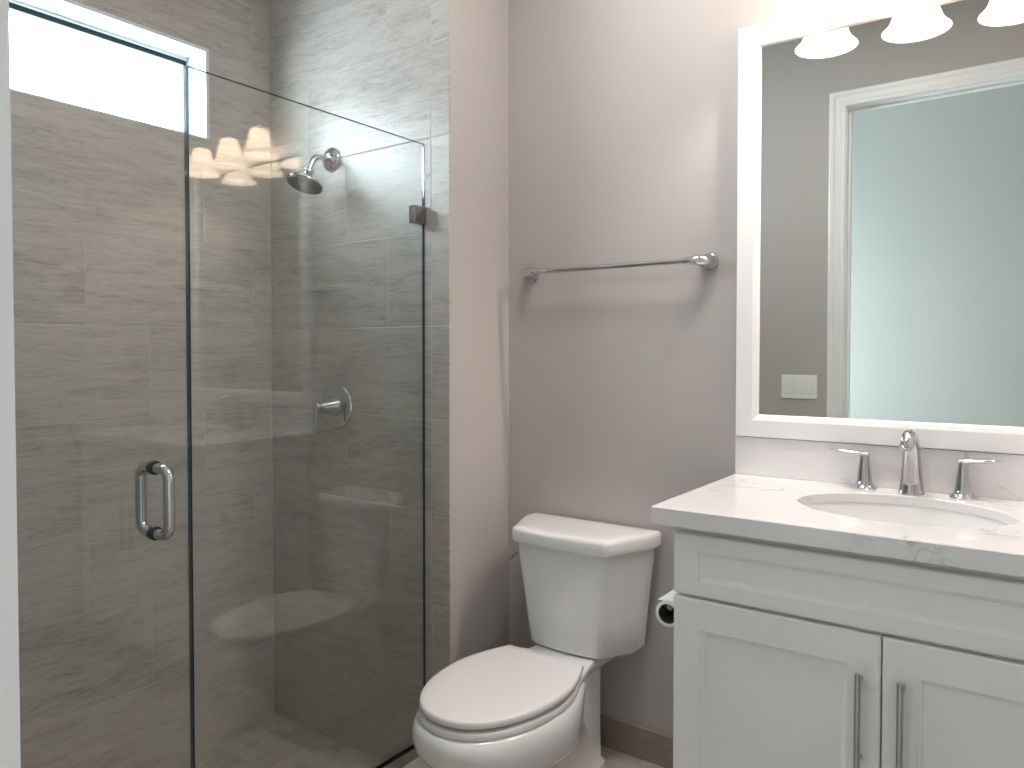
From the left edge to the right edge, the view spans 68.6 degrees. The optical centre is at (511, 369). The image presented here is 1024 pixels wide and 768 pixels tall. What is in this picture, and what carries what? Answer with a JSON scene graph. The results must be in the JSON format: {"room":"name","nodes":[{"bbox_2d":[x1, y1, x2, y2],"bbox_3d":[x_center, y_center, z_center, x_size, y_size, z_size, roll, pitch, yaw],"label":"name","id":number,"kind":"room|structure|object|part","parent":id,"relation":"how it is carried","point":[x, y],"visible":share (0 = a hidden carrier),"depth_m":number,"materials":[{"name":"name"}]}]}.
{"room":"bathroom","nodes":[
{"label":"bathroom","id":0,"kind":"room"},
{"bbox_2d":[10,0,273,767],"bbox_3d":[-1.302,-0.116,2.172,0.012,2.888,1.453,1,2,36],"label":"wall","id":1,"kind":"structure","parent":0,"point":[98,199],"depth_m":2.37,"materials":[{"name":"tile"}]},
{"bbox_2d":[158,713,394,767],"bbox_3d":[-0.984,1.313,1.969,0.821,0.040,1.481,1,2,36],"label":"floor","id":2,"kind":"structure","parent":0,"point":[272,741],"depth_m":2.52,"materials":[{"name":"tile"}]},
{"bbox_2d":[269,0,508,767],"bbox_3d":[-0.416,-0.127,2.664,0.853,2.888,0.404,1,2,36],"label":"wall","id":3,"kind":"structure","parent":0,"point":[346,258],"depth_m":2.44,"materials":[{"name":"tile"}]},
{"bbox_2d":[187,66,425,767],"bbox_3d":[-0.497,0.241,2.005,0.024,1.845,0.774,1,2,36],"label":"fixed glass panel","id":4,"kind":"object","parent":3,"relation":"attached to","point":[417,214],"visible":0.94,"depth_m":2.26,"materials":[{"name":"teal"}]},
{"bbox_2d":[286,147,339,194],"bbox_3d":[-0.659,-0.663,2.471,0.121,0.168,0.172,1,2,36],"label":"showerhead","id":5,"kind":"object","parent":3,"relation":"attached to","point":[304,182],"visible":1,"depth_m":2.46,"materials":[{"name":"silver metal"}]},
{"bbox_3d":[-0.639,-0.684,2.498,0.019,0.065,0.105,1,2,36],"label":"arm","id":6,"kind":"part","parent":5,"relation":"part of","materials":[{"name":"silver metal"}]},
{"bbox_2d":[313,384,352,432],"bbox_3d":[-0.621,0.129,2.509,0.152,0.158,0.096,1,2,36],"label":"shower valve","id":7,"kind":"object","parent":3,"relation":"attached to","point":[336,407],"visible":1,"depth_m":2.52,"materials":[{"name":"silver metal"}]},
{"bbox_3d":[-0.647,0.163,2.482,0.023,0.093,0.016,0,1,-9],"label":"lever","id":8,"kind":"part","parent":7,"relation":"part of","materials":[{"name":"silver metal"}]},
{"bbox_3d":[-0.622,0.126,2.508,0.066,0.066,0.079,1,2,36],"label":"handle","id":9,"kind":"part","parent":7,"relation":"part of","materials":[{"name":"silver metal"}]},
{"bbox_2d":[402,745,664,767],"bbox_3d":[0.162,1.260,1.307,1.812,0.160,1.985,1,2,36],"label":"floor","id":10,"kind":"structure","parent":0,"point":[613,758],"depth_m":2.21,"materials":[{"name":"tile"}]},
{"bbox_2d":[412,512,661,767],"bbox_3d":[0.037,0.817,2.013,0.448,0.694,0.743,1,2,36],"label":"toilet","id":11,"kind":"object","parent":10,"relation":"on","point":[587,583],"visible":1,"depth_m":2.07,"materials":[{"name":"white ceramic"}]},
{"bbox_3d":[-0.038,0.804,1.909,0.344,0.021,0.450,1,2,36],"label":"seat lid","id":12,"kind":"part","parent":11,"relation":"part of","materials":[{"name":"white plastic"}]},
{"bbox_3d":[-0.001,1.002,1.966,0.380,0.326,0.615,1,2,36],"label":"bowl","id":13,"kind":"part","parent":11,"relation":"part of","materials":[{"name":"white ceramic"}]},
{"bbox_3d":[0.022,0.558,2.287,0.030,0.029,0.075,1,2,36],"label":"flush lever","id":14,"kind":"part","parent":11,"relation":"part of","materials":[{"name":"silver metal"}]},
{"bbox_3d":[0.189,0.663,2.221,0.417,0.304,0.202,1,2,36],"label":"tank","id":15,"kind":"part","parent":11,"relation":"part of","materials":[{"name":"white ceramic"}]},
{"bbox_3d":[0.187,0.489,2.215,0.448,0.048,0.227,1,2,36],"label":"tank lid","id":16,"kind":"part","parent":11,"relation":"part of","materials":[{"name":"white ceramic"}]},
{"bbox_2d":[673,527,1023,767],"bbox_3d":[0.832,0.753,1.569,0.844,0.842,0.555,1,2,36],"label":"vanity cabinet","id":17,"kind":"object","parent":10,"relation":"on","point":[787,655],"visible":0.94,"depth_m":1.42,"materials":[{"name":"white paint"}]},
{"bbox_3d":[0.516,0.779,1.508,0.405,0.583,0.019,1,2,36],"label":"door","id":18,"kind":"part","parent":17,"relation":"part of","materials":[{"name":"white paint"}]},
{"bbox_2d":[651,474,1023,576],"bbox_3d":[0.817,0.313,1.576,0.885,0.038,0.546,1,2,36],"label":"countertop","id":19,"kind":"structure","parent":17,"relation":"on","point":[753,506],"depth_m":1.51,"materials":[{"name":"white stone"}]},
{"bbox_2d":[804,501,1009,527],"bbox_3d":[0.822,0.400,1.589,0.468,0.170,0.372,1,2,36],"label":"sink","id":20,"kind":"object","parent":19,"relation":"in","point":[885,512],"visible":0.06,"depth_m":1.72,"materials":[{"name":"white ceramic"}]},
{"bbox_2d":[830,429,1004,500],"bbox_3d":[0.914,0.214,1.724,0.362,0.153,0.127,1,2,36],"label":"faucet","id":21,"kind":"object","parent":19,"relation":"on","point":[911,479],"visible":1,"depth_m":1.72,"materials":[{"name":"silver metal"}]},
{"bbox_3d":[0.823,0.203,1.833,0.087,0.016,0.024,1,2,36],"label":"lever","id":22,"kind":"part","parent":21,"relation":"part of","materials":[{"name":"silver metal"}]},
{"bbox_3d":[0.851,0.245,1.813,0.058,0.087,0.058,1,2,36],"label":"handle","id":23,"kind":"part","parent":21,"relation":"part of","materials":[{"name":"silver metal"}]},
{"bbox_3d":[0.912,0.214,1.721,0.055,0.153,0.120,1,2,36],"label":"spout","id":24,"kind":"part","parent":21,"relation":"part of","materials":[{"name":"silver metal"}]},
{"bbox_3d":[1.018,0.248,1.693,0.058,0.087,0.058,1,2,36],"label":"handle","id":25,"kind":"part","parent":21,"relation":"part of","materials":[{"name":"silver metal"}]},
{"bbox_3d":[1.046,0.207,1.672,0.087,0.016,0.024,1,2,36],"label":"lever","id":26,"kind":"part","parent":21,"relation":"part of","materials":[{"name":"silver metal"}]},
{"bbox_3d":[0.687,0.418,1.377,0.824,0.129,0.019,1,2,36],"label":"drawer","id":27,"kind":"part","parent":17,"relation":"part of","materials":[{"name":"white paint"}]},
{"bbox_3d":[0.639,0.648,1.385,0.012,0.181,0.035,1,2,36],"label":"handle","id":28,"kind":"part","parent":17,"relation":"part of","materials":[{"name":"silver metal"}]},
{"bbox_3d":[0.695,0.649,1.344,0.012,0.181,0.035,1,2,36],"label":"handle","id":29,"kind":"part","parent":17,"relation":"part of","materials":[{"name":"silver metal"}]},
{"bbox_3d":[0.853,0.785,1.266,0.416,0.583,0.019,1,2,36],"label":"door","id":30,"kind":"part","parent":17,"relation":"part of","materials":[{"name":"white paint"}]},
{"bbox_3d":[0.422,0.547,1.772,0.062,0.048,0.137,1,2,36],"label":"toilet paper holder","id":31,"kind":"object","parent":17,"relation":"attached to","visible":0},
{"bbox_2d":[656,589,676,626],"bbox_3d":[0.384,0.560,1.759,0.060,0.061,0.095,1,2,36],"label":"toilet paper roll","id":32,"kind":"object","parent":31,"relation":"on","point":[665,616],"visible":0.4,"depth_m":1.74,"materials":[{"name":"white paper"}]},
{"bbox_2d":[509,0,850,735],"bbox_3d":[0.733,-0.117,2.025,1.760,2.880,0.100,1,2,36],"label":"wall","id":33,"kind":"structure","parent":0,"point":[623,114],"depth_m":2.25,"materials":[{"name":"beige paint"}]},
{"bbox_2d":[521,253,718,281],"bbox_3d":[0.288,-0.302,2.236,0.648,0.050,0.071,1,2,36],"label":"towel bar","id":34,"kind":"object","parent":33,"relation":"attached to","point":[709,261],"visible":1,"depth_m":2.15,"materials":[{"name":"silver metal"}]},
{"bbox_3d":[0.056,-0.306,2.399,0.074,0.044,0.065,1,2,36],"label":"post","id":35,"kind":"part","parent":34,"relation":"part of","materials":[{"name":"silver metal"}]},
{"bbox_3d":[0.516,-0.298,2.068,0.074,0.044,0.065,1,2,36],"label":"post","id":36,"kind":"part","parent":34,"relation":"part of","materials":[{"name":"silver metal"}]},
{"bbox_2d":[600,713,672,767],"bbox_3d":[0.660,1.116,2.038,1.660,0.095,0.012,1,2,36],"label":"baseboard","id":37,"kind":"structure","parent":33,"relation":"attached to","point":[656,747],"depth_m":2.24,"materials":[{"name":"stone"}]},
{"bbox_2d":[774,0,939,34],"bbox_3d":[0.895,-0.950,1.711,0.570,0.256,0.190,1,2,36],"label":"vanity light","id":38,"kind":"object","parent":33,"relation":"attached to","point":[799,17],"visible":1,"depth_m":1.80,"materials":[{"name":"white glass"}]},
{"bbox_3d":[0.716,-0.898,1.819,0.154,0.114,0.154,1,2,36],"label":"lamp shade","id":39,"kind":"part","parent":38,"relation":"part of","materials":[{"name":"white glass"}]},
{"bbox_3d":[0.887,-0.887,1.696,0.154,0.114,0.154,1,2,36],"label":"lamp shade","id":40,"kind":"part","parent":38,"relation":"part of","materials":[{"name":"white glass"}]},
{"bbox_2d":[735,436,1023,500],"bbox_3d":[0.971,0.238,1.788,0.885,0.102,0.020,1,2,36],"label":"backsplash","id":41,"kind":"structure","parent":33,"relation":"attached to","point":[809,460],"depth_m":1.83,"materials":[{"name":"white stone"}]},
{"bbox_2d":[736,0,1023,454],"bbox_3d":[0.959,-0.358,1.776,0.857,1.087,0.029,1,2,36],"label":"mirror","id":42,"kind":"object","parent":33,"relation":"attached to","point":[880,160],"visible":0.85,"depth_m":1.81,"materials":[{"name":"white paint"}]},
{"bbox_3d":[-0.788,-0.284,0.848,2.863,3.350,0.090,1,2,36],"label":"wall","id":43,"kind":"structure","parent":0,"visible":0},
{"bbox_2d":[0,0,20,767],"bbox_3d":[-0.142,-0.003,0.391,1.020,2.408,0.130,1,2,36],"label":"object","id":44,"kind":"structure","parent":43,"relation":"in","point":[10,756],"depth_m":0.69,"materials":[{"name":"white paint"}]},
{"bbox_3d":[-1.393,-0.097,1.350,0.801,2.888,0.012,1,2,36],"label":"wall","id":45,"kind":"structure","parent":0,"visible":0},
{"bbox_2d":[9,2,193,767],"bbox_3d":[-0.912,0.246,1.426,0.136,1.843,0.644,1,2,36],"label":"shower door","id":46,"kind":"structure","parent":45,"relation":"attached to","point":[155,533],"depth_m":1.65,"materials":[{"name":"clear glass"}]},
{"bbox_3d":[-0.772,0.284,1.622,0.136,0.165,0.023,1,2,36],"label":"pull handle","id":47,"kind":"part","parent":46,"relation":"part of","materials":[{"name":"silver metal"}]},
{"bbox_3d":[-1.302,-0.104,2.327,0.168,2.920,1.985,1,2,36],"label":"wall","id":48,"kind":"structure","parent":0,"visible":0},
{"bbox_2d":[9,0,209,139],"bbox_3d":[-1.395,-0.917,2.165,0.179,0.304,1.034,1,2,36],"label":"window","id":49,"kind":"structure","parent":48,"relation":"in","point":[196,56],"depth_m":2.42,"materials":[{"name":"white"}]}
]}

